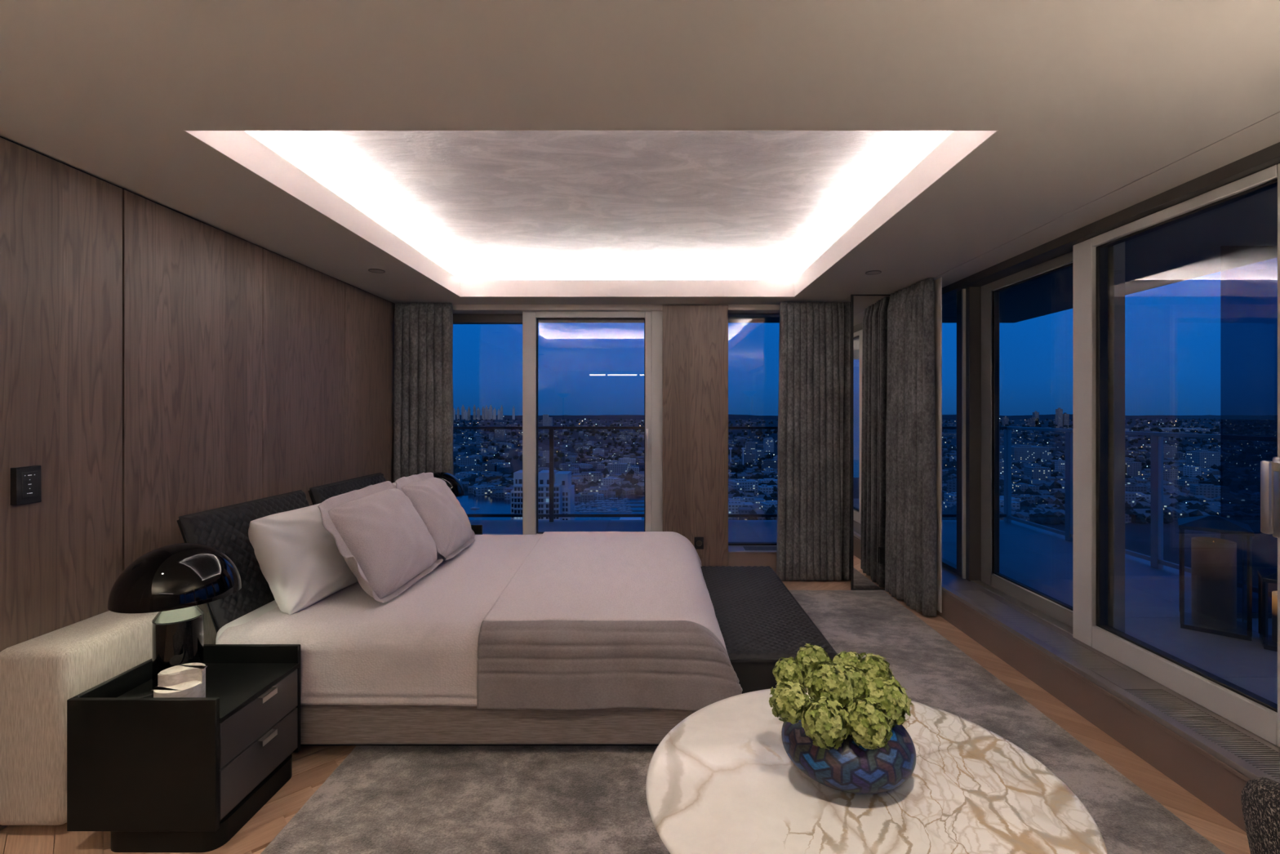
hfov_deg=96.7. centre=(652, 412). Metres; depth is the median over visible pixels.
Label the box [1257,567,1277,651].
lantern
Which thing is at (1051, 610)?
window frame
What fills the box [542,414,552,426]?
building
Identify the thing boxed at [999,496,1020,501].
block
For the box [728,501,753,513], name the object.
block
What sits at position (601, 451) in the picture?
block
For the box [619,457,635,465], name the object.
block
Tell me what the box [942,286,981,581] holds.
window
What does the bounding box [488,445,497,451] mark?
block
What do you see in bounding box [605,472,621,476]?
block
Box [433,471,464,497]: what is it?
table lamp
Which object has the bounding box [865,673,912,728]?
flower
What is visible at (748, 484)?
block
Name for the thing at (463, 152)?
ceiling
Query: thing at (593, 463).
block
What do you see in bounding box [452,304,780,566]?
wall
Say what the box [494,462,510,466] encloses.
block
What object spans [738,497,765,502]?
block
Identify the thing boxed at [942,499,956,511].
block
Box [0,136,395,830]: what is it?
wall
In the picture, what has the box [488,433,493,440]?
block
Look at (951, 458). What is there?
block
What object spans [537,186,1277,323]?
ceiling
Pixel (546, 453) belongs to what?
block
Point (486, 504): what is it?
water
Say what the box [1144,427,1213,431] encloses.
building
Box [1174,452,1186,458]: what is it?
block
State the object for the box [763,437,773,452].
building
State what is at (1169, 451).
building
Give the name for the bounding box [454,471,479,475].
block
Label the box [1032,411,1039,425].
tower
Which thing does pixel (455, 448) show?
block
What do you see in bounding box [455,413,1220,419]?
hills
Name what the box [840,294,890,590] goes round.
wall mirror
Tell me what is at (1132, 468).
building
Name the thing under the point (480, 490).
block
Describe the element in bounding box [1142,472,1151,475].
block
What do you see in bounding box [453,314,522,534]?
window
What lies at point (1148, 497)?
block
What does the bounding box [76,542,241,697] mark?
table lamp
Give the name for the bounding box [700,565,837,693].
bench
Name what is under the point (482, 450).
block
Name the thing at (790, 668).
flower
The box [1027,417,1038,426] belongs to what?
tower
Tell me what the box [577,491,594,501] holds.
block
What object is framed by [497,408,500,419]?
tower
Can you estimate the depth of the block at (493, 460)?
1073.81 m
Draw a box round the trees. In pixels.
[453,417,1220,524]
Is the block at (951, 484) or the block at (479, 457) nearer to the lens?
the block at (951, 484)
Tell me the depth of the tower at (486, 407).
8562.40 m
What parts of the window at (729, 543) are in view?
frame rail, frame rail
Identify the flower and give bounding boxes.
[768,677,809,724]
[772,656,806,684]
[795,643,831,676]
[800,695,851,749]
[803,661,855,710]
[831,650,862,711]
[843,664,871,708]
[844,696,893,749]
[855,652,894,679]
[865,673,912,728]
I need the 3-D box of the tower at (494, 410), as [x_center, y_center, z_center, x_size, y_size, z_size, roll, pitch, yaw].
[-2377.880,11.477,8554.121,40.857,179.846,30.000,0,0,0]
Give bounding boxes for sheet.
[215,534,542,706]
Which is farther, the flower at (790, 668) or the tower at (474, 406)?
the tower at (474, 406)
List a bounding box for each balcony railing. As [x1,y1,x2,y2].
[453,426,1006,521]
[1004,426,1220,573]
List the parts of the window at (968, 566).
frame rail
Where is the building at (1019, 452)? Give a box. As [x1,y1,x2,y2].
[999,444,1051,462]
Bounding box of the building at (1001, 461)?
[999,459,1012,474]
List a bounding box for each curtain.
[393,302,453,482]
[776,302,842,580]
[884,277,942,616]
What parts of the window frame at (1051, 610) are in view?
frame rail, frame rail, frame rail, frame rail, frame rail, frame rail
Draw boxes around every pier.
[574,498,644,511]
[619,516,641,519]
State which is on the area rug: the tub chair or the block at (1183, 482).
the tub chair
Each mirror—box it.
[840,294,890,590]
[840,296,850,586]
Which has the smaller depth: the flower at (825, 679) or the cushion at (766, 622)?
the flower at (825, 679)
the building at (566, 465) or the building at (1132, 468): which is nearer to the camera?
the building at (1132, 468)
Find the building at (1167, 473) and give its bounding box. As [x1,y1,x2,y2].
[1163,466,1178,480]
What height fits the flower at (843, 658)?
0.184 m
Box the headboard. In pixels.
[0,472,386,825]
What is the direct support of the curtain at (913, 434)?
hanging from the ceiling at (463, 152)
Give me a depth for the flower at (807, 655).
1.31 m
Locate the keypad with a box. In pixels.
[10,465,41,505]
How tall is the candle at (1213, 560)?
0.504 m
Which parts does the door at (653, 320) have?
frame rail, frame rail, handle, lever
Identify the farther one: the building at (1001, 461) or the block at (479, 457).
the block at (479, 457)
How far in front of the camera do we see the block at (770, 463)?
973.42 m
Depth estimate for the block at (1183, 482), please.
743.80 m
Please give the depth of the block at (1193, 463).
1003.10 m
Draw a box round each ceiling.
[0,0,1279,304]
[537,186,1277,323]
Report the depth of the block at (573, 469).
909.55 m
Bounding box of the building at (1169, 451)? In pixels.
[1163,444,1177,458]
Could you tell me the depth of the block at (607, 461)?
1108.43 m
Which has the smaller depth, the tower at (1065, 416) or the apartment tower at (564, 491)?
the apartment tower at (564, 491)
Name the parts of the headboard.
panel, panel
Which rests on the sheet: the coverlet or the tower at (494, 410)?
the coverlet
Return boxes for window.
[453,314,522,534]
[728,313,779,545]
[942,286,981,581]
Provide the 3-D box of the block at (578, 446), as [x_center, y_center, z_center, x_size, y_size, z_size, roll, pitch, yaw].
[-201.785,93.013,1564.642,20.626,16.773,11.139,0,0,0]
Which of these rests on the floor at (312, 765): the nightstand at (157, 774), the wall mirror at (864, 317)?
the nightstand at (157, 774)
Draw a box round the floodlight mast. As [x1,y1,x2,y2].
[728,447,732,462]
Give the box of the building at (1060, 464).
[1054,458,1065,470]
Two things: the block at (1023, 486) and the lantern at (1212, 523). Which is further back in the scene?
the block at (1023, 486)
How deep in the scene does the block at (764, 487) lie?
668.70 m
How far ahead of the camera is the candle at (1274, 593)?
3.16 m
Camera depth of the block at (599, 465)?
1033.42 m
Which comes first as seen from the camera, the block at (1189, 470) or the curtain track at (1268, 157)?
the curtain track at (1268, 157)
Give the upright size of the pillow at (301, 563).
0.423 m
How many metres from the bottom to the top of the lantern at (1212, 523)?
0.680 m
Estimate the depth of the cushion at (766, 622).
2.87 m
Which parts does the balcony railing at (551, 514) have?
post, rail, rail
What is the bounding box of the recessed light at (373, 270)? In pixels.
[368,268,385,273]
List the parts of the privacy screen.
frame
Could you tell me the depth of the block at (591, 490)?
675.42 m
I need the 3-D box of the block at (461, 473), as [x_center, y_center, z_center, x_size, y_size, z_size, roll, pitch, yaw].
[-280.953,94.695,847.757,22.293,13.410,20.307,0,0,0]
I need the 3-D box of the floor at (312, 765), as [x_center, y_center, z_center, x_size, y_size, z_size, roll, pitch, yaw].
[-0.077,1.500,1.200,4.815,0.200,8.000,0,0,0]
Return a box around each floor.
[0,579,1250,853]
[469,520,1277,703]
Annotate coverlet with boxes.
[476,531,742,710]
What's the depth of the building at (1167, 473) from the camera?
796.62 m
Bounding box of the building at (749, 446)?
[745,440,755,453]
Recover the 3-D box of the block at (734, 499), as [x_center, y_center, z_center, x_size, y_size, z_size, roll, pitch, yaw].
[92.552,95.419,601.309,24.904,11.962,12.968,0,0,0]
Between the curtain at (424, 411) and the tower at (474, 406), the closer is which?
the curtain at (424, 411)
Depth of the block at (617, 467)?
906.22 m
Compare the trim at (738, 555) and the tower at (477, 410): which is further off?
the tower at (477, 410)
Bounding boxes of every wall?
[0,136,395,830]
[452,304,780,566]
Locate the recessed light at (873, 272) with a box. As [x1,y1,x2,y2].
[865,270,881,275]
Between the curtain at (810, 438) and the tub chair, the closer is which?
the tub chair
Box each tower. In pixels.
[457,407,459,419]
[461,404,464,419]
[463,409,467,419]
[467,406,470,419]
[473,404,475,419]
[476,407,479,419]
[481,406,484,419]
[484,405,488,419]
[488,404,492,419]
[493,407,496,419]
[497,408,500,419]
[500,405,502,419]
[511,470,574,519]
[512,405,515,419]
[1002,415,1008,426]
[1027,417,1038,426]
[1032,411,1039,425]
[1055,408,1062,426]
[1062,413,1069,426]
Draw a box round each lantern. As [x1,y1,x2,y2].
[1177,515,1253,640]
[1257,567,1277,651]
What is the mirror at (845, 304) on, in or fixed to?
attached to the wall mirror at (864, 317)
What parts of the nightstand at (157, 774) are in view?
panel, panel, panel, drawer, drawer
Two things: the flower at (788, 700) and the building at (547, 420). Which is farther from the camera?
the building at (547, 420)
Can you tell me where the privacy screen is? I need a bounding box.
[1220,245,1277,617]
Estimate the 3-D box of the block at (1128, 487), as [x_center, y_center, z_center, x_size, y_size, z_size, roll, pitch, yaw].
[539.448,90.925,640.504,23.671,20.951,11.300,0,0,0]
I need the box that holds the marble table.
[645,687,1107,853]
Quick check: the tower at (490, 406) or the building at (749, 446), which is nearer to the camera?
the building at (749, 446)
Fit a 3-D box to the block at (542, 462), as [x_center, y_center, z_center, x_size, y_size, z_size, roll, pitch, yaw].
[-218.559,93.485,1077.301,30.323,15.830,23.510,0,0,0]
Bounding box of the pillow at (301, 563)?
[248,502,357,614]
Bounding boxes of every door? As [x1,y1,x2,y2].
[522,311,662,534]
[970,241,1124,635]
[1072,163,1279,747]
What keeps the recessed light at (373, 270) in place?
in the ceiling at (463, 152)
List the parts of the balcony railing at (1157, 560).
post, post, rail, rail, post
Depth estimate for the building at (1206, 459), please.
999.67 m
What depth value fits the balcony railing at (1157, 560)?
4.81 m
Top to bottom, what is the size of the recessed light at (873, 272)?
0.006 m
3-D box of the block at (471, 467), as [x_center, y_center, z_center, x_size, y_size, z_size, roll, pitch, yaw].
[-306.159,94.385,968.957,28.275,14.031,26.351,0,0,0]
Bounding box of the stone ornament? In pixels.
[151,662,207,697]
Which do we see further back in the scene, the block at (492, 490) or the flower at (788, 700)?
the block at (492, 490)
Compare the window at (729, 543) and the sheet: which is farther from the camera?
the window at (729, 543)
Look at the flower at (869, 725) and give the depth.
1.15 m
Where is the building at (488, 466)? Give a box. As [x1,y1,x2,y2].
[481,461,497,471]
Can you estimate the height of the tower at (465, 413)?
146.690 m
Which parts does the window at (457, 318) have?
frame rail, frame rail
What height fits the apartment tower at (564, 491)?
65.285 m
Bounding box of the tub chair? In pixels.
[1240,777,1279,853]
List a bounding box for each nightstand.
[66,644,300,852]
[471,524,482,534]
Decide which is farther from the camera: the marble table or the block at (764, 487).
the block at (764, 487)
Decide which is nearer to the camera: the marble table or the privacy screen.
the marble table
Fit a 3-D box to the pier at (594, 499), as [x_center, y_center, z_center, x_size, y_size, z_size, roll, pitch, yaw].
[-57.500,100.750,625.000,155.000,0.700,80.000,0,0,0]
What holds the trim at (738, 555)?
attached to the wall at (695, 336)
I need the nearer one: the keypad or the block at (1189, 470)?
the keypad
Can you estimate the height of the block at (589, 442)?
15.047 m
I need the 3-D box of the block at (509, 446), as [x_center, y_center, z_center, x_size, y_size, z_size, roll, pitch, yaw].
[-404.961,94.239,1616.937,18.118,14.322,15.928,0,0,0]
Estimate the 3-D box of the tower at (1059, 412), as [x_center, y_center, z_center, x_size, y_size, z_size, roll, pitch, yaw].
[3010.335,32.133,4215.000,32.153,138.534,30.000,0,0,0]
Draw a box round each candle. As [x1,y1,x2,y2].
[1191,537,1236,629]
[1271,591,1277,643]
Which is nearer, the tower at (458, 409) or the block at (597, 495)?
the block at (597, 495)
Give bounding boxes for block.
[453,445,461,451]
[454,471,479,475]
[456,455,476,465]
[456,471,471,476]
[464,463,481,471]
[468,454,482,462]
[472,484,496,495]
[473,481,499,486]
[479,448,488,453]
[480,471,495,474]
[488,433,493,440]
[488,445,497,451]
[488,458,504,462]
[489,486,513,496]
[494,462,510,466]
[499,442,507,448]
[504,492,511,499]
[506,443,513,448]
[509,448,520,451]
[537,457,546,466]
[537,466,556,472]
[542,450,549,462]
[567,452,577,456]
[567,455,575,462]
[568,466,578,473]
[571,475,582,484]
[575,443,583,448]
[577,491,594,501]
[579,462,592,468]
[583,487,608,497]
[587,440,593,445]
[587,461,604,466]
[592,448,604,454]
[593,492,604,498]
[596,463,604,468]
[600,459,617,465]
[601,476,621,485]
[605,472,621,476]
[608,462,627,475]
[618,435,626,440]
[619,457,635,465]
[627,466,639,472]
[728,471,735,475]
[728,478,758,494]
[728,484,744,492]
[728,497,742,501]
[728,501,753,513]
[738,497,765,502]
[741,452,755,464]
[752,448,764,458]
[757,484,773,494]
[758,478,777,484]
[758,500,777,511]
[761,458,777,469]
[763,466,773,471]
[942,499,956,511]
[943,492,956,501]
[946,478,956,493]
[949,455,956,461]
[999,450,1001,459]
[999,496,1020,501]
[999,498,1019,509]
[1001,493,1031,498]
[1011,483,1039,493]
[1124,484,1146,493]
[1124,490,1136,505]
[1126,436,1137,439]
[1133,492,1151,501]
[1138,475,1151,481]
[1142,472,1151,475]
[1173,478,1198,487]
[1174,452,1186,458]
[1182,465,1201,476]
[1187,462,1199,466]
[1190,484,1220,497]
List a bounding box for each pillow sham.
[317,480,443,602]
[395,472,475,560]
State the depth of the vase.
1.16 m
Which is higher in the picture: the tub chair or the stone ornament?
the stone ornament
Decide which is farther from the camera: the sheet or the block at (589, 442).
the block at (589, 442)
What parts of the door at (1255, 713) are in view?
frame rail, frame rail, frame rail, frame rail, lever, handle, lever post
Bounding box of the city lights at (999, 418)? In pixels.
[466,417,1213,502]
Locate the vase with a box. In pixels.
[781,697,915,794]
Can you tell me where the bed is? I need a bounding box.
[215,600,697,745]
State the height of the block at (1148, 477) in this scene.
12.198 m
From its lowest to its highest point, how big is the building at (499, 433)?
51.535 m
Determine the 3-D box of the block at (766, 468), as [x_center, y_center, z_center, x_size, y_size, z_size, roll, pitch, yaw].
[189.871,95.461,930.882,13.913,11.877,17.541,0,0,0]
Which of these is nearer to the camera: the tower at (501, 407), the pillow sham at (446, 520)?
the pillow sham at (446, 520)
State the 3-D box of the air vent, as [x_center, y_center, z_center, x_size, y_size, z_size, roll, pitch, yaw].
[2.103,1.197,1.600,0.165,0.022,4.400,0,0,0]
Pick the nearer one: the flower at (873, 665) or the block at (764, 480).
the flower at (873, 665)
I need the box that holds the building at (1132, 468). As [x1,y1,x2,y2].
[1124,459,1142,476]
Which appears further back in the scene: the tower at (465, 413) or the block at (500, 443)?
the tower at (465, 413)
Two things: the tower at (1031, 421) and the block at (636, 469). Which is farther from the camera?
the tower at (1031, 421)
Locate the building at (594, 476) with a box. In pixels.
[571,471,603,482]
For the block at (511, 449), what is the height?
8.290 m
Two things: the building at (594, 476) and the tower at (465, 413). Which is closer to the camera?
the building at (594, 476)
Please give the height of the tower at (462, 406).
219.982 m
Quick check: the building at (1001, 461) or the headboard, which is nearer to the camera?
the headboard
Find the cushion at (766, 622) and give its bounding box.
[728,570,836,659]
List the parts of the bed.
mattress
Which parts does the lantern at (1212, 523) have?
post, post, pane, post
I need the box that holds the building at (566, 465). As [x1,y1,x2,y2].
[559,462,579,472]
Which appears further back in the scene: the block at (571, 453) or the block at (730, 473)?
the block at (571, 453)
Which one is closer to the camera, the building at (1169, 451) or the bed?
the bed
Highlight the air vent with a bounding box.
[955,590,1279,781]
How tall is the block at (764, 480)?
13.687 m
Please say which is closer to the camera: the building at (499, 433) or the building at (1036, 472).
the building at (1036, 472)
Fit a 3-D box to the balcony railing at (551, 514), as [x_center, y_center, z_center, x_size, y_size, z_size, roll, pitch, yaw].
[-0.140,0.732,6.800,8.720,1.137,0.050,0,0,0]
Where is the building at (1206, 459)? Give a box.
[1186,449,1220,468]
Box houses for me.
[453,418,1220,524]
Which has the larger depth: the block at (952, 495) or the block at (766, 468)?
the block at (766, 468)
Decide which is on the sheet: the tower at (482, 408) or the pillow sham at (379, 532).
the pillow sham at (379, 532)
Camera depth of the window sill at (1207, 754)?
2.43 m
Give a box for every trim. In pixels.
[728,545,777,573]
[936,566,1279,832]
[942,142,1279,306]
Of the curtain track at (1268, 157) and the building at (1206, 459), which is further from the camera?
the building at (1206, 459)
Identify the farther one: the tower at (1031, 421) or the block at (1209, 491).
the tower at (1031, 421)
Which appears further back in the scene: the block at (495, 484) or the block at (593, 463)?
the block at (593, 463)
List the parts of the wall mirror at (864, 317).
edge trim, edge trim, edge trim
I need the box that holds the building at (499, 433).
[494,429,505,440]
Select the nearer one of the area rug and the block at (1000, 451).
the area rug
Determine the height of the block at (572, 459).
13.593 m
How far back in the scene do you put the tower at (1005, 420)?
4199.55 m
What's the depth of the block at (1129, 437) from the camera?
2093.70 m
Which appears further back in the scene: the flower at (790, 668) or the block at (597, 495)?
the block at (597, 495)
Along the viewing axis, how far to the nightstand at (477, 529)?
4.60 m
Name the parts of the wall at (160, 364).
panel, panel, panel, panel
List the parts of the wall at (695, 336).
panel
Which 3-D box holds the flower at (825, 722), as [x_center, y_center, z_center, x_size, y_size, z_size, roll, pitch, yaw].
[0.363,0.671,1.192,0.109,0.162,0.131,0,0,0]
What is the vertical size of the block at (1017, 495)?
11.833 m
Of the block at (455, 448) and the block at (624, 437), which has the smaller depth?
the block at (455, 448)
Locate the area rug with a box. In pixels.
[260,590,1225,853]
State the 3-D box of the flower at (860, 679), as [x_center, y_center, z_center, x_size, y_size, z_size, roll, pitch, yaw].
[0.454,0.664,1.288,0.095,0.173,0.096,0,0,0]
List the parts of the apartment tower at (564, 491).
crown, crown, crown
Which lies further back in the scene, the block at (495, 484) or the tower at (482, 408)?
the tower at (482, 408)
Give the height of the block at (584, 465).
7.993 m
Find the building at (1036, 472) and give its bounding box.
[1023,465,1050,479]
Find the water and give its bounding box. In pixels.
[456,494,747,519]
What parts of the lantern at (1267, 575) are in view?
post, pane, post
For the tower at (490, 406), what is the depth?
8300.99 m
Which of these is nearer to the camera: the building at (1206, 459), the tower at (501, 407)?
the building at (1206, 459)
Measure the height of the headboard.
0.941 m
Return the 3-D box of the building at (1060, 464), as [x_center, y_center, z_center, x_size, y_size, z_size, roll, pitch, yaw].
[668.884,88.337,933.858,12.453,26.126,8.717,0,0,0]
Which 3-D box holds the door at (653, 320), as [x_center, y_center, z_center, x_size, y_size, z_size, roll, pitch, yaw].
[-0.529,0.245,5.035,1.231,2.310,0.170,0,0,0]
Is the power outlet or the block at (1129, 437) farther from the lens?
the block at (1129, 437)
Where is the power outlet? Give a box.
[693,537,703,549]
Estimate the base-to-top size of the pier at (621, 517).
3.600 m
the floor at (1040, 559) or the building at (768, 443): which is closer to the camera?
the floor at (1040, 559)
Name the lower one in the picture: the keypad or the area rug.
the area rug
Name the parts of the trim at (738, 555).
sill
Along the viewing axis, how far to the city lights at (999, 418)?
1648.05 m
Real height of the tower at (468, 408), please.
196.522 m

